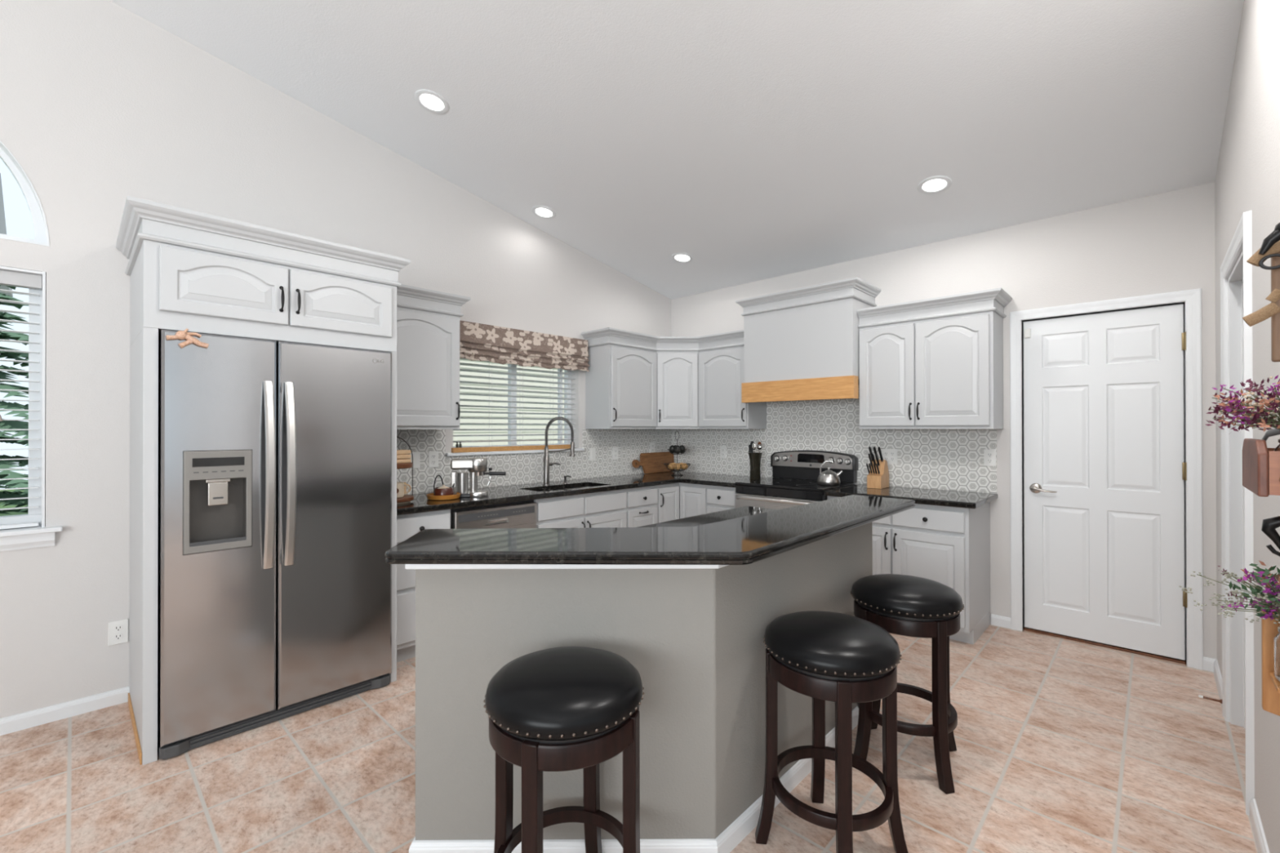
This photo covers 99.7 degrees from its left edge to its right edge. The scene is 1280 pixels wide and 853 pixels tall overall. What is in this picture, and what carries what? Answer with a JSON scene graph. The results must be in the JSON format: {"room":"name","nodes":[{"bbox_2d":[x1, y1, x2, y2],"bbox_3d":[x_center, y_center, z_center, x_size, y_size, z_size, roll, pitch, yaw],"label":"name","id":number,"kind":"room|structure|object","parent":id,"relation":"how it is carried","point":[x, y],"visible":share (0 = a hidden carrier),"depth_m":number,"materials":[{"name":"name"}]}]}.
{"room":"kitchen","nodes":[
{"label":"kitchen","id":0,"kind":"room"},
{"bbox_2d":[0,0,671,718],"bbox_3d":[-2.451,-0.670,2.971,0.160,4.301,8.318,0,0,44],"label":"wall","id":1,"kind":"structure","parent":0,"point":[101,104],"depth_m":2.70,"materials":[{"name":"white paint"}]},
{"bbox_2d":[0,140,49,246],"bbox_3d":[-3.316,-1.204,2.057,0.153,0.720,1.440,0,0,44],"label":"window","id":2,"kind":"structure","parent":1,"relation":"in","point":[22,215],"depth_m":2.53,"materials":[{"name":"white glass"}]},
{"bbox_2d":[0,266,62,551],"bbox_3d":[-3.299,-0.082,2.038,0.195,1.280,1.530,0,0,44],"label":"window","id":3,"kind":"structure","parent":1,"relation":"in","point":[22,538],"depth_m":2.53,"materials":[{"name":"white paint"}]},
{"bbox_2d":[0,270,42,529],"bbox_3d":[-3.293,-0.122,2.032,0.069,1.172,1.392,0,0,44],"label":"window blind","id":4,"kind":"object","parent":3,"relation":"attached to","point":[9,278],"visible":1,"depth_m":2.49,"materials":[{"name":"grey plastic"}]},
{"bbox_2d":[0,686,128,735],"bbox_3d":[-3.843,1.340,1.375,0.013,0.072,3.695,0,0,44],"label":"baseboard","id":5,"kind":"structure","parent":1,"relation":"attached to","point":[20,722],"depth_m":2.54,"materials":[{"name":"white paint"}]},
{"bbox_2d":[107,618,128,645],"bbox_3d":[-2.598,1.024,2.687,0.009,0.116,0.072,0,0,44],"label":"wall outlet","id":6,"kind":"object","parent":1,"relation":"attached to","point":[117,631],"visible":1,"depth_m":2.68,"materials":[{"name":"white plastic"}]},
{"bbox_2d":[113,633,122,639],"bbox_3d":[-2.596,1.046,2.685,0.003,0.033,0.033,0,0,44],"label":"receptacle","id":7,"kind":"object","parent":6,"relation":"attached to","point":[116,636],"depth_m":2.68,"materials":[{"name":"grey plastic"}]},
{"bbox_2d":[113,624,123,631],"bbox_3d":[-2.596,1.004,2.685,0.003,0.033,0.033,0,0,44],"label":"receptacle","id":8,"kind":"object","parent":6,"relation":"attached to","point":[117,628],"depth_m":2.68,"materials":[{"name":"grey plastic"}]},
{"bbox_2d":[409,451,419,468],"bbox_3d":[-1.568,0.234,3.758,0.010,0.116,0.072,0,0,44],"label":"light switch","id":9,"kind":"object","parent":1,"relation":"attached to","point":[416,454],"visible":0.67,"depth_m":3.76,"materials":[{"name":"white plastic"}]},
{"bbox_2d":[428,451,438,467],"bbox_3d":[-1.475,0.235,3.856,0.009,0.116,0.072,0,0,44],"label":"wall outlet","id":10,"kind":"object","parent":1,"relation":"attached to","point":[433,455],"visible":1,"depth_m":3.85,"materials":[{"name":"white plastic"}]},
{"bbox_2d":[396,284,471,429],"bbox_3d":[-1.511,-0.430,3.569,0.374,0.900,0.650,0,0,44],"label":"upper cabinet","id":11,"kind":"object","parent":1,"relation":"attached to","point":[428,321],"visible":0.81,"depth_m":3.49,"materials":[{"name":"grey paint"}]},
{"bbox_2d":[445,359,584,456],"bbox_3d":[-1.013,-0.208,4.446,0.185,0.852,1.300,0,0,44],"label":"window","id":12,"kind":"structure","parent":1,"relation":"in","point":[464,379],"depth_m":4.46,"materials":[{"name":"white glass"}]},
{"bbox_2d":[451,444,570,453],"bbox_3d":[-0.993,0.176,4.371,0.048,0.036,1.130,0,0,44],"label":"window sill","id":13,"kind":"structure","parent":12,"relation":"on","point":[454,450],"depth_m":4.26,"materials":[{"name":"brown wood"}]},
{"bbox_2d":[453,358,576,447],"bbox_3d":[-0.997,-0.223,4.445,0.052,0.818,1.192,0,0,44],"label":"window blind","id":14,"kind":"object","parent":12,"relation":"attached to","point":[522,369],"visible":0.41,"depth_m":4.39,"materials":[{"name":"white plastic"}]},
{"bbox_2d":[459,320,589,371],"bbox_3d":[-0.934,-0.625,4.370,0.103,0.293,1.293,0,0,44],"label":"roman shade","id":15,"kind":"object","parent":1,"relation":"attached to","point":[477,341],"visible":0.93,"depth_m":4.30,"materials":[{"name":"fabric"}]},
{"bbox_2d":[396,429,671,494],"bbox_3d":[-0.763,0.247,4.616,0.008,0.448,3.201,0,0,44],"label":"backsplash","id":16,"kind":"structure","parent":1,"relation":"attached to","point":[522,468],"depth_m":4.51,"materials":[{"name":"tile"}]},
{"bbox_2d":[589,448,595,461],"bbox_3d":[-0.433,0.256,4.949,0.010,0.116,0.072,0,0,44],"label":"light switch","id":17,"kind":"object","parent":1,"relation":"attached to","point":[592,451],"visible":1,"depth_m":4.94,"materials":[{"name":"white plastic"}]},
{"bbox_2d":[612,447,617,459],"bbox_3d":[-0.235,0.256,5.157,0.009,0.116,0.072,0,0,44],"label":"wall outlet","id":18,"kind":"object","parent":1,"relation":"attached to","point":[615,450],"visible":1,"depth_m":5.15,"materials":[{"name":"white plastic"}]},
{"bbox_2d":[581,327,658,429],"bbox_3d":[-0.168,-0.411,4.979,0.374,0.870,0.665,0,0,44],"label":"upper cabinet","id":19,"kind":"object","parent":1,"relation":"attached to","point":[620,379],"visible":0.98,"depth_m":4.82,"materials":[{"name":"grey paint"}]},
{"bbox_2d":[649,442,654,452],"bbox_3d":[0.129,0.222,5.540,0.009,0.116,0.072,0,0,44],"label":"wall outlet","id":20,"kind":"object","parent":1,"relation":"attached to","point":[651,444],"visible":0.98,"depth_m":5.53,"materials":[{"name":"white plastic"}]},
{"bbox_2d":[0,623,1257,852],"bbox_3d":[0.086,1.429,0.549,7.442,0.120,8.518,0,0,44],"label":"floor","id":21,"kind":"structure","parent":0,"point":[1064,745],"depth_m":2.11,"materials":[{"name":"tile"}]},
{"bbox_2d":[115,195,410,764],"bbox_3d":[-1.928,0.236,2.808,0.816,2.287,1.121,0,0,44],"label":"tall cabinet","id":22,"kind":"object","parent":21,"relation":"on","point":[197,272],"visible":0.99,"depth_m":2.41,"materials":[{"name":"grey paint"}]},
{"bbox_2d":[157,329,391,759],"bbox_3d":[-1.891,0.488,2.782,0.843,1.770,0.930,0,0,44],"label":"refrigerator","id":23,"kind":"object","parent":21,"relation":"on","point":[274,576],"visible":0.99,"depth_m":2.45,"materials":[{"name":"grey metal"}]},
{"bbox_2d":[166,328,208,347],"bbox_3d":[-1.891,-0.368,2.257,0.031,0.084,0.137,0,0,44],"label":"magnet","id":24,"kind":"object","parent":23,"relation":"attached to","point":[180,335],"visible":1,"depth_m":2.25},
{"bbox_2d":[396,509,450,662],"bbox_3d":[-1.500,0.943,3.374,0.650,0.875,0.387,0,0,44],"label":"base cabinet","id":25,"kind":"object","parent":21,"relation":"on","point":[407,525],"visible":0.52,"depth_m":3.12,"materials":[{"name":"grey paint"}]},
{"bbox_2d":[450,499,536,528],"bbox_3d":[-1.148,0.946,3.743,0.630,0.872,0.621,0,0,44],"label":"dishwasher","id":26,"kind":"object","parent":21,"relation":"on","point":[517,514],"visible":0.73,"depth_m":3.53,"materials":[{"name":"silver metal"}]},
{"bbox_2d":[483,646,644,852],"bbox_3d":[-0.201,1.007,1.452,0.424,0.732,0.424,0,0,-32],"label":"bar stool","id":27,"kind":"object","parent":21,"relation":"on","point":[562,708],"visible":1,"depth_m":1.35,"materials":[{"name":"black leather"}]},
{"bbox_2d":[533,486,626,528],"bbox_3d":[-0.621,0.946,4.295,0.654,0.875,0.893,0,0,44],"label":"base cabinet","id":28,"kind":"object","parent":21,"relation":"on","point":[602,508],"visible":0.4,"depth_m":4.08,"materials":[{"name":"grey paint"}]},
{"bbox_2d":[626,485,657,527],"bbox_3d":[-0.180,0.947,4.757,0.654,0.875,0.382,0,0,44],"label":"base cabinet","id":29,"kind":"object","parent":21,"relation":"on","point":[642,508],"visible":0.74,"depth_m":4.54,"materials":[{"name":"grey paint"}]},
{"bbox_2d":[657,482,706,523],"bbox_3d":[0.358,0.948,5.134,0.912,0.875,0.902,0,0,44],"label":"base cabinet","id":30,"kind":"object","parent":21,"relation":"on","point":[679,500],"visible":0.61,"depth_m":4.80,"materials":[{"name":"grey paint"}]},
{"bbox_2d":[396,471,767,515],"bbox_3d":[-0.317,0.487,4.186,1.227,0.036,3.190,0,0,44],"label":"countertop","id":31,"kind":"structure","parent":30,"relation":"on","point":[420,503],"depth_m":4.22,"materials":[{"name":"black stone"}]},
{"bbox_2d":[396,436,413,504],"bbox_3d":[-1.518,0.263,3.313,0.240,0.408,0.250,0,0,44],"label":"tiered stand","id":32,"kind":"object","parent":31,"relation":"on","point":[406,498],"visible":0.41,"depth_m":3.28,"materials":[{"name":"brown wood"}]},
{"bbox_2d":[396,481,408,497],"bbox_3d":[-1.477,0.387,3.289,0.089,0.090,0.102,0,0,36],"label":"mug","id":33,"kind":"object","parent":32,"relation":"on","point":[400,486],"visible":0.54,"depth_m":3.26,"materials":[{"name":"beige ceramic"}]},
{"bbox_2d":[396,449,410,463],"bbox_3d":[-1.520,0.185,3.312,0.120,0.078,0.180,0,0,44],"label":"block stack","id":34,"kind":"object","parent":32,"relation":"on","point":[402,456],"visible":0.5,"depth_m":3.30,"materials":[{"name":"brown wood"}]},
{"bbox_2d":[396,462,412,469],"bbox_3d":[-1.518,0.239,3.313,0.224,0.030,0.224,0,0,44],"label":"tray","id":35,"kind":"object","parent":32,"relation":"on","point":[402,465],"depth_m":3.26,"materials":[{"name":"brown wood"}]},
{"bbox_2d":[396,494,413,502],"bbox_3d":[-1.518,0.444,3.312,0.240,0.022,0.240,0,0,44],"label":"tray","id":36,"kind":"object","parent":32,"relation":"on","point":[406,498],"depth_m":3.27,"materials":[{"name":"brown wood"}]},
{"bbox_2d":[402,481,411,493],"bbox_3d":[-1.496,0.392,3.390,0.094,0.080,0.072,0,0,-6],"label":"mug","id":37,"kind":"object","parent":32,"relation":"on","point":[405,483],"visible":0.27,"depth_m":3.39,"materials":[{"name":"beige ceramic"}]},
{"bbox_2d":[426,492,460,500],"bbox_3d":[-1.273,0.451,3.497,0.208,0.031,0.208,0,0,44],"label":"round tray","id":38,"kind":"object","parent":31,"relation":"on","point":[430,496],"visible":0.84,"depth_m":3.41,"materials":[{"name":"brown wood"}]},
{"bbox_2d":[433,475,454,495],"bbox_3d":[-1.268,0.384,3.498,0.134,0.144,0.124,0,0,-13],"label":"teapot","id":39,"kind":"object","parent":38,"relation":"on","point":[442,491],"visible":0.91,"depth_m":3.46,"materials":[{"name":"brown ceramic"}]},
{"bbox_2d":[450,457,506,497],"bbox_3d":[-1.083,0.339,3.627,0.354,0.256,0.136,0,0,-12],"label":"espresso machine","id":40,"kind":"object","parent":31,"relation":"on","point":[477,467],"visible":0.92,"depth_m":3.57,"materials":[{"name":"silver metal"}]},
{"bbox_2d":[542,416,575,485],"bbox_3d":[-0.660,0.194,4.404,0.289,0.553,0.059,0,0,-37],"label":"kitchen faucet","id":41,"kind":"object","parent":31,"relation":"on","point":[546,458],"visible":1,"depth_m":4.33,"materials":[{"name":"silver metal"}]},
{"bbox_2d":[542,486,591,491],"bbox_3d":[-0.572,0.589,4.210,0.320,0.164,0.700,0,0,44],"label":"sink","id":42,"kind":"object","parent":31,"relation":"in","point":[583,486],"visible":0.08,"depth_m":4.43,"materials":[{"name":"silver metal"}]},
{"bbox_2d":[631,451,674,473],"bbox_3d":[0.144,0.368,5.498,0.051,0.204,0.622,0,0,44],"label":"cutting board","id":43,"kind":"object","parent":31,"relation":"on","point":[651,462],"visible":0.9,"depth_m":5.49,"materials":[{"name":"brown wood"}]},
{"bbox_2d":[663,431,690,475],"bbox_3d":[0.360,0.257,5.216,0.263,0.429,0.263,0,0,44],"label":"fruit stand","id":44,"kind":"object","parent":31,"relation":"on","point":[684,451],"visible":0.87,"depth_m":5.17,"materials":[{"name":"grey metal"}]},
{"bbox_2d":[666,448,687,454],"bbox_3d":[0.360,0.243,5.216,0.191,0.050,0.191,0,0,44],"label":"basket","id":45,"kind":"object","parent":44,"relation":"on","point":[684,451],"depth_m":5.16,"materials":[{"name":"grey metal"}]},
{"bbox_2d":[663,462,690,471],"bbox_3d":[0.360,0.394,5.215,0.263,0.068,0.263,0,0,44],"label":"basket","id":46,"kind":"object","parent":44,"relation":"on","point":[666,465],"depth_m":5.14,"materials":[{"name":"grey metal"}]},
{"bbox_2d":[674,445,680,453],"bbox_3d":[0.361,0.220,5.166,0.062,0.081,0.062,0,0,44],"label":"avocado","id":47,"kind":"object","parent":44,"relation":"in","point":[677,447],"visible":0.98,"depth_m":5.14,"materials":[{"name":"black food"}]},
{"bbox_2d":[748,452,762,479],"bbox_3d":[1.029,0.352,4.819,0.124,0.235,0.124,0,0,44],"label":"utensil crock","id":48,"kind":"object","parent":31,"relation":"on","point":[754,458],"visible":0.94,"depth_m":4.78,"materials":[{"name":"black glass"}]},
{"bbox_2d":[748,444,753,453],"bbox_3d":[0.994,0.310,4.822,0.045,0.295,0.018,0,0,44],"label":"spatula","id":49,"kind":"object","parent":48,"relation":"in","point":[750,449],"visible":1,"depth_m":4.82,"materials":[{"name":"black plastic"}]},
{"bbox_2d":[751,442,755,453],"bbox_3d":[1.017,0.301,4.800,0.042,0.313,0.026,0,0,44],"label":"spoon","id":50,"kind":"object","parent":48,"relation":"in","point":[753,445],"visible":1,"depth_m":4.79,"materials":[{"name":"silver metal"}]},
{"bbox_2d":[751,442,755,449],"bbox_3d":[1.013,0.177,4.798,0.042,0.066,0.018,0,0,44],"label":"bowl","id":51,"kind":"object","parent":50,"relation":"on","point":[753,446],"depth_m":4.79,"materials":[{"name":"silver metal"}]},
{"bbox_2d":[756,444,762,453],"bbox_3d":[1.059,0.307,4.792,0.062,0.301,0.039,0,0,44],"label":"ladle","id":52,"kind":"object","parent":48,"relation":"in","point":[759,446],"visible":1,"depth_m":4.78,"materials":[{"name":"silver metal"}]},
{"bbox_2d":[756,444,762,449],"bbox_3d":[1.062,0.182,4.789,0.053,0.050,0.039,0,0,44],"label":"bowl","id":53,"kind":"object","parent":52,"relation":"on","point":[759,446],"depth_m":4.77,"materials":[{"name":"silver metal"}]},
{"bbox_2d":[706,484,736,513],"bbox_3d":[0.893,0.946,4.799,0.322,0.875,0.650,0,0,44],"label":"base cabinet","id":54,"kind":"object","parent":21,"relation":"on","point":[718,498],"visible":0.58,"depth_m":4.60,"materials":[{"name":"grey paint"}]},
{"bbox_2d":[734,449,857,509],"bbox_3d":[1.254,0.768,4.389,0.760,1.128,0.726,0,0,44],"label":"range","id":55,"kind":"object","parent":21,"relation":"on","point":[784,492],"visible":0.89,"depth_m":4.38,"materials":[{"name":"black metal"}]},
{"bbox_2d":[734,477,854,491],"bbox_3d":[1.253,0.467,4.390,0.756,0.020,0.577,0,0,44],"label":"cooktop","id":56,"kind":"object","parent":55,"relation":"in","point":[782,484],"depth_m":4.31,"materials":[{"name":"black glass"}]},
{"bbox_2d":[817,460,842,485],"bbox_3d":[1.480,0.360,4.231,0.170,0.190,0.170,0,0,-22],"label":"kettle","id":57,"kind":"object","parent":55,"relation":"on","point":[827,477],"visible":1,"depth_m":4.18,"materials":[{"name":"silver metal"}]},
{"bbox_2d":[755,610,908,852],"bbox_3d":[0.621,1.007,1.765,0.425,0.732,0.425,0,0,-30],"label":"bar stool","id":58,"kind":"object","parent":21,"relation":"on","point":[844,660],"visible":1,"depth_m":1.66,"materials":[{"name":"black leather"}]},
{"bbox_2d":[827,495,892,574],"bbox_3d":[1.729,0.943,4.000,0.455,0.875,0.654,0,0,44],"label":"base cabinet","id":59,"kind":"object","parent":21,"relation":"on","point":[882,528],"visible":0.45,"depth_m":3.67,"materials":[{"name":"grey paint"}]},
{"bbox_2d":[850,573,964,794],"bbox_3d":[1.106,1.008,2.251,0.424,0.732,0.424,0,0,35],"label":"bar stool","id":60,"kind":"object","parent":21,"relation":"on","point":[904,605],"visible":0.91,"depth_m":2.09,"materials":[{"name":"black leather"}]},
{"bbox_2d":[892,502,990,644],"bbox_3d":[2.058,0.941,3.687,0.452,0.875,0.654,0,0,44],"label":"base cabinet","id":61,"kind":"object","parent":21,"relation":"on","point":[948,546],"visible":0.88,"depth_m":3.46,"materials":[{"name":"grey paint"}]},
{"bbox_2d":[824,484,998,508],"bbox_3d":[1.908,0.483,3.827,0.955,0.036,0.640,0,0,44],"label":"countertop","id":62,"kind":"structure","parent":61,"relation":"on","point":[968,500],"depth_m":3.70,"materials":[{"name":"black stone"}]},
{"bbox_2d":[866,459,888,488],"bbox_3d":[1.817,0.359,4.116,0.104,0.214,0.172,0,0,44],"label":"knife block","id":63,"kind":"object","parent":62,"relation":"on","point":[875,481],"visible":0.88,"depth_m":4.07,"materials":[{"name":"brown wood"}]},
{"bbox_2d":[877,446,883,462],"bbox_3d":[1.812,0.210,4.063,0.017,0.115,0.086,0,0,44],"label":"kitchen knife","id":64,"kind":"object","parent":63,"relation":"in","point":[878,447],"visible":1,"depth_m":4.05,"materials":[{"name":"black metal"}]},
{"bbox_3d":[0.411,0.938,2.474,0.577,0.875,1.248,0,0,44],"label":"cabinet","id":65,"kind":"object","parent":21,"relation":"on","visible":0},
{"bbox_2d":[637,506,777,527],"bbox_3d":[0.024,0.480,2.423,1.064,0.036,1.892,0,0,44],"label":"countertop","id":66,"kind":"structure","parent":65,"relation":"on","point":[719,516],"depth_m":2.73,"materials":[{"name":"black stone"}]},
{"bbox_2d":[415,521,872,839],"bbox_3d":[0.296,0.893,2.037,2.091,0.962,0.533,0,0,-28],"label":"wall","id":67,"kind":"structure","parent":0,"point":[694,640],"depth_m":1.70,"materials":[{"name":"grey paint"}]},
{"bbox_2d":[404,564,728,568],"bbox_3d":[0.297,0.429,2.032,2.150,0.034,0.567,0,0,-27],"label":"trim","id":68,"kind":"structure","parent":67,"relation":"attached to","point":[406,566],"depth_m":1.68,"materials":[{"name":"white paint"}]},
{"bbox_2d":[408,706,858,852],"bbox_3d":[0.297,1.338,2.031,2.129,0.072,0.556,0,0,-28],"label":"baseboard","id":69,"kind":"structure","parent":67,"relation":"attached to","point":[726,842],"depth_m":1.69,"materials":[{"name":"white paint"}]},
{"bbox_2d":[385,494,915,564],"bbox_3d":[0.368,0.393,2.099,2.455,0.038,0.844,0,0,-27],"label":"countertop","id":70,"kind":"structure","parent":67,"relation":"on","point":[747,540],"depth_m":1.76,"materials":[{"name":"black stone"}]},
{"bbox_2d":[109,0,1244,299],"bbox_3d":[0.082,-2.138,0.561,7.442,1.621,8.518,0,0,44],"label":"ceiling","id":71,"kind":"structure","parent":0,"point":[753,140],"depth_m":2.86,"materials":[{"name":"white paint"}]},
{"bbox_2d":[414,89,448,114],"bbox_3d":[-1.207,-1.881,3.131,0.187,0.038,0.190,0,0,-42],"label":"recessed light","id":72,"kind":"object","parent":71,"relation":"in","point":[431,101],"visible":1,"depth_m":3.13,"materials":[{"name":"white paint"}]},
{"bbox_2d":[531,205,555,218],"bbox_3d":[-0.756,-1.685,4.248,0.187,0.038,0.190,0,0,-42],"label":"recessed light","id":73,"kind":"object","parent":71,"relation":"in","point":[542,211],"visible":1,"depth_m":4.24,"materials":[{"name":"white paint"}]},
{"bbox_2d":[671,253,693,262],"bbox_3d":[0.373,-1.485,4.758,0.187,0.038,0.190,0,0,-42],"label":"recessed light","id":74,"kind":"object","parent":71,"relation":"in","point":[678,257],"visible":1,"depth_m":4.75,"materials":[{"name":"white paint"}]},
{"bbox_2d":[917,175,951,194],"bbox_3d":[1.826,-1.495,3.346,0.187,0.038,0.190,0,0,-42],"label":"recessed light","id":75,"kind":"object","parent":71,"relation":"in","point":[934,184],"visible":1,"depth_m":3.34,"materials":[{"name":"white paint"}]},
{"bbox_2d":[671,182,1217,665],"bbox_3d":[2.867,0.043,3.474,7.242,2.869,0.150,0,0,44],"label":"wall","id":76,"kind":"structure","parent":0,"point":[1164,242],"depth_m":3.53,"materials":[{"name":"white paint"}]},
{"bbox_2d":[656,336,698,429],"bbox_3d":[0.351,-0.410,5.338,0.629,0.870,0.623,0,0,44],"label":"upper cabinet","id":77,"kind":"object","parent":76,"relation":"attached to","point":[677,357],"visible":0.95,"depth_m":5.11,"materials":[{"name":"grey paint"}]},
{"bbox_2d":[720,446,726,457],"bbox_3d":[0.818,0.253,5.304,0.072,0.116,0.009,0,0,44],"label":"wall outlet","id":78,"kind":"object","parent":76,"relation":"attached to","point":[722,449],"visible":1,"depth_m":5.30,"materials":[{"name":"white plastic"}]},
{"bbox_2d":[697,329,766,429],"bbox_3d":[0.850,-0.412,5.035,0.563,0.870,0.374,0,0,44],"label":"upper cabinet","id":79,"kind":"object","parent":76,"relation":"attached to","point":[721,355],"visible":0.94,"depth_m":4.92,"materials":[{"name":"grey paint"}]},
{"bbox_2d":[735,276,881,403],"bbox_3d":[1.369,-0.646,4.462,1.044,0.880,0.488,0,0,44],"label":"range hood","id":80,"kind":"object","parent":76,"relation":"attached to","point":[802,344],"visible":0.94,"depth_m":4.25,"materials":[{"name":"grey paint"}]},
{"bbox_2d":[671,387,996,493],"bbox_3d":[1.407,0.076,4.755,2.943,0.786,0.008,0,0,44],"label":"backsplash","id":81,"kind":"structure","parent":76,"relation":"attached to","point":[950,460],"depth_m":4.45,"materials":[{"name":"tile"}]},
{"bbox_2d":[881,448,897,464],"bbox_3d":[1.952,0.234,4.223,0.118,0.116,0.009,0,0,44],"label":"wall outlet","id":82,"kind":"object","parent":76,"relation":"attached to","point":[890,455],"visible":0.94,"depth_m":4.22,"materials":[{"name":"white plastic"}]},
{"bbox_2d":[856,287,1012,429],"bbox_3d":[2.081,-0.430,3.862,0.915,0.895,0.374,0,0,44],"label":"upper cabinet","id":83,"kind":"object","parent":76,"relation":"attached to","point":[937,362],"visible":1,"depth_m":3.71,"materials":[{"name":"grey paint"}]},
{"bbox_2d":[983,449,995,466],"bbox_3d":[2.439,0.218,3.759,0.072,0.116,0.009,0,0,44],"label":"wall outlet","id":84,"kind":"object","parent":76,"relation":"attached to","point":[989,455],"visible":1,"depth_m":3.76,"materials":[{"name":"white plastic"}]},
{"bbox_2d":[991,613,1010,628],"bbox_3d":[2.489,1.342,3.718,0.117,0.072,0.013,0,0,44],"label":"baseboard","id":85,"kind":"structure","parent":76,"relation":"attached to","point":[997,620],"depth_m":3.71,"materials":[{"name":"white paint"}]},
{"bbox_2d":[1009,288,1203,670],"bbox_3d":[2.896,0.297,3.411,0.909,2.160,0.180,0,0,44],"label":"door","id":86,"kind":"structure","parent":76,"relation":"in","point":[1105,471],"depth_m":3.35,"materials":[{"name":"white paint"}]},
{"bbox_2d":[1024,328,1031,337],"bbox_3d":[2.609,-0.627,3.631,0.034,0.060,0.018,0,0,44],"label":"sensor","id":87,"kind":"object","parent":86,"relation":"attached to","point":[1027,331],"visible":1,"depth_m":3.62,"materials":[{"name":"white plastic"}]},
{"bbox_2d":[1214,0,1279,852],"bbox_3d":[2.180,-0.250,1.838,0.120,3.443,3.368,0,0,44],"label":"wall","id":88,"kind":"structure","parent":0,"point":[1247,176],"depth_m":1.80,"materials":[{"name":"white paint"}]},
{"bbox_2d":[1198,694,1222,703],"bbox_3d":[2.785,1.329,2.633,0.084,0.024,0.024,0,0,44],"label":"door stop","id":89,"kind":"object","parent":88,"relation":"attached to","point":[1199,695],"visible":0.85,"depth_m":2.63,"materials":[{"name":"brown metal"}]},
{"bbox_2d":[1203,656,1222,699],"bbox_3d":[2.994,1.339,2.812,0.056,0.072,0.628,0,0,44],"label":"baseboard","id":90,"kind":"structure","parent":88,"relation":"attached to","point":[1211,664],"depth_m":2.98,"materials":[{"name":"white paint"}]},
{"bbox_2d":[1227,251,1244,728],"bbox_3d":[2.516,0.343,2.188,0.120,2.060,0.770,0,0,44],"label":"trim","id":91,"kind":"structure","parent":88,"relation":"attached to","point":[1235,281],"depth_m":2.48,"materials":[{"name":"white paint"}]},
{"bbox_2d":[1220,210,1254,815],"bbox_3d":[2.465,0.306,2.236,0.020,2.134,0.918,0,0,44],"label":"trim","id":92,"kind":"structure","parent":88,"relation":"attached to","point":[1241,241],"depth_m":1.92,"materials":[{"name":"white paint"}]},
{"bbox_2d":[1249,798,1269,852],"bbox_3d":[1.558,1.335,1.274,0.013,0.072,1.700,0,0,44],"label":"baseboard","id":93,"kind":"structure","parent":88,"relation":"attached to","point":[1255,821],"depth_m":1.77,"materials":[{"name":"white paint"}]},
{"bbox_2d":[1242,428,1279,497],"bbox_3d":[1.263,0.062,1.043,0.112,0.133,0.263,0,0,44],"label":"tote","id":94,"kind":"object","parent":88,"relation":"attached to","point":[1260,464],"visible":1,"depth_m":0.99,"materials":[{"name":"brown leather"}]},
{"bbox_2d":[1205,375,1279,431],"bbox_3d":[1.223,-0.019,1.042,0.174,0.178,0.191,0,0,25],"label":"flower bouquet","id":95,"kind":"object","parent":94,"relation":"in","point":[1248,417],"visible":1,"depth_m":1.05,"materials":[{"name":"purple plant"}]},
{"bbox_2d":[1274,438,1279,451],"bbox_3d":[1.253,0.066,1.016,0.076,0.100,0.076,0,0,44],"label":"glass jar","id":96,"kind":"object","parent":94,"relation":"in","point":[1277,448],"visible":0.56,"depth_m":1.03,"materials":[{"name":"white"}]},
{"bbox_2d":[1258,222,1279,270],"bbox_3d":[1.232,-0.384,1.002,0.113,0.173,0.050,0,0,44],"label":"wall hook","id":97,"kind":"object","parent":88,"relation":"attached to","point":[1274,237],"visible":1,"depth_m":1.02,"materials":[{"name":"black metal"}]},
{"bbox_2d":[1242,240,1279,362],"bbox_3d":[1.236,-0.244,1.025,0.124,0.237,0.038,0,0,44],"label":"board","id":98,"kind":"object","parent":97,"relation":"hanging from","point":[1273,309],"visible":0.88,"depth_m":1.04,"materials":[{"name":"brown wood"}]},
{"bbox_2d":[1261,610,1279,715],"bbox_3d":[1.305,0.491,1.068,0.088,0.213,0.118,0,0,44],"label":"bracket","id":99,"kind":"object","parent":88,"relation":"attached to","point":[1270,684],"visible":0.81,"depth_m":1.12,"materials":[{"name":"orange wood"}]},
{"bbox_2d":[1269,671,1279,693],"bbox_3d":[1.302,0.513,1.058,0.078,0.010,0.099,0,0,44],"label":"shelf","id":100,"kind":"object","parent":99,"relation":"attached to","point":[1273,679],"depth_m":1.08,"materials":[{"name":"orange wood"}]},
{"bbox_2d":[1274,625,1279,681],"bbox_3d":[1.300,0.450,1.056,0.076,0.115,0.076,0,0,44],"label":"glass jar","id":101,"kind":"object","parent":99,"relation":"on","point":[1277,638],"visible":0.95,"depth_m":1.07,"materials":[{"name":"white"}]},
{"bbox_2d":[1178,560,1279,629],"bbox_3d":[1.264,0.353,1.101,0.182,0.191,0.206,0,0,4],"label":"flower bouquet","id":102,"kind":"object","parent":101,"relation":"in","point":[1262,577],"visible":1,"depth_m":1.09,"materials":[{"name":"purple plant"}]},
{"bbox_2d":[1261,515,1279,556],"bbox_3d":[1.307,0.213,1.074,0.092,0.106,0.050,0,0,44],"label":"wall hook","id":103,"kind":"object","parent":88,"relation":"attached to","point":[1268,527],"visible":1,"depth_m":1.09,"materials":[{"name":"black metal"}]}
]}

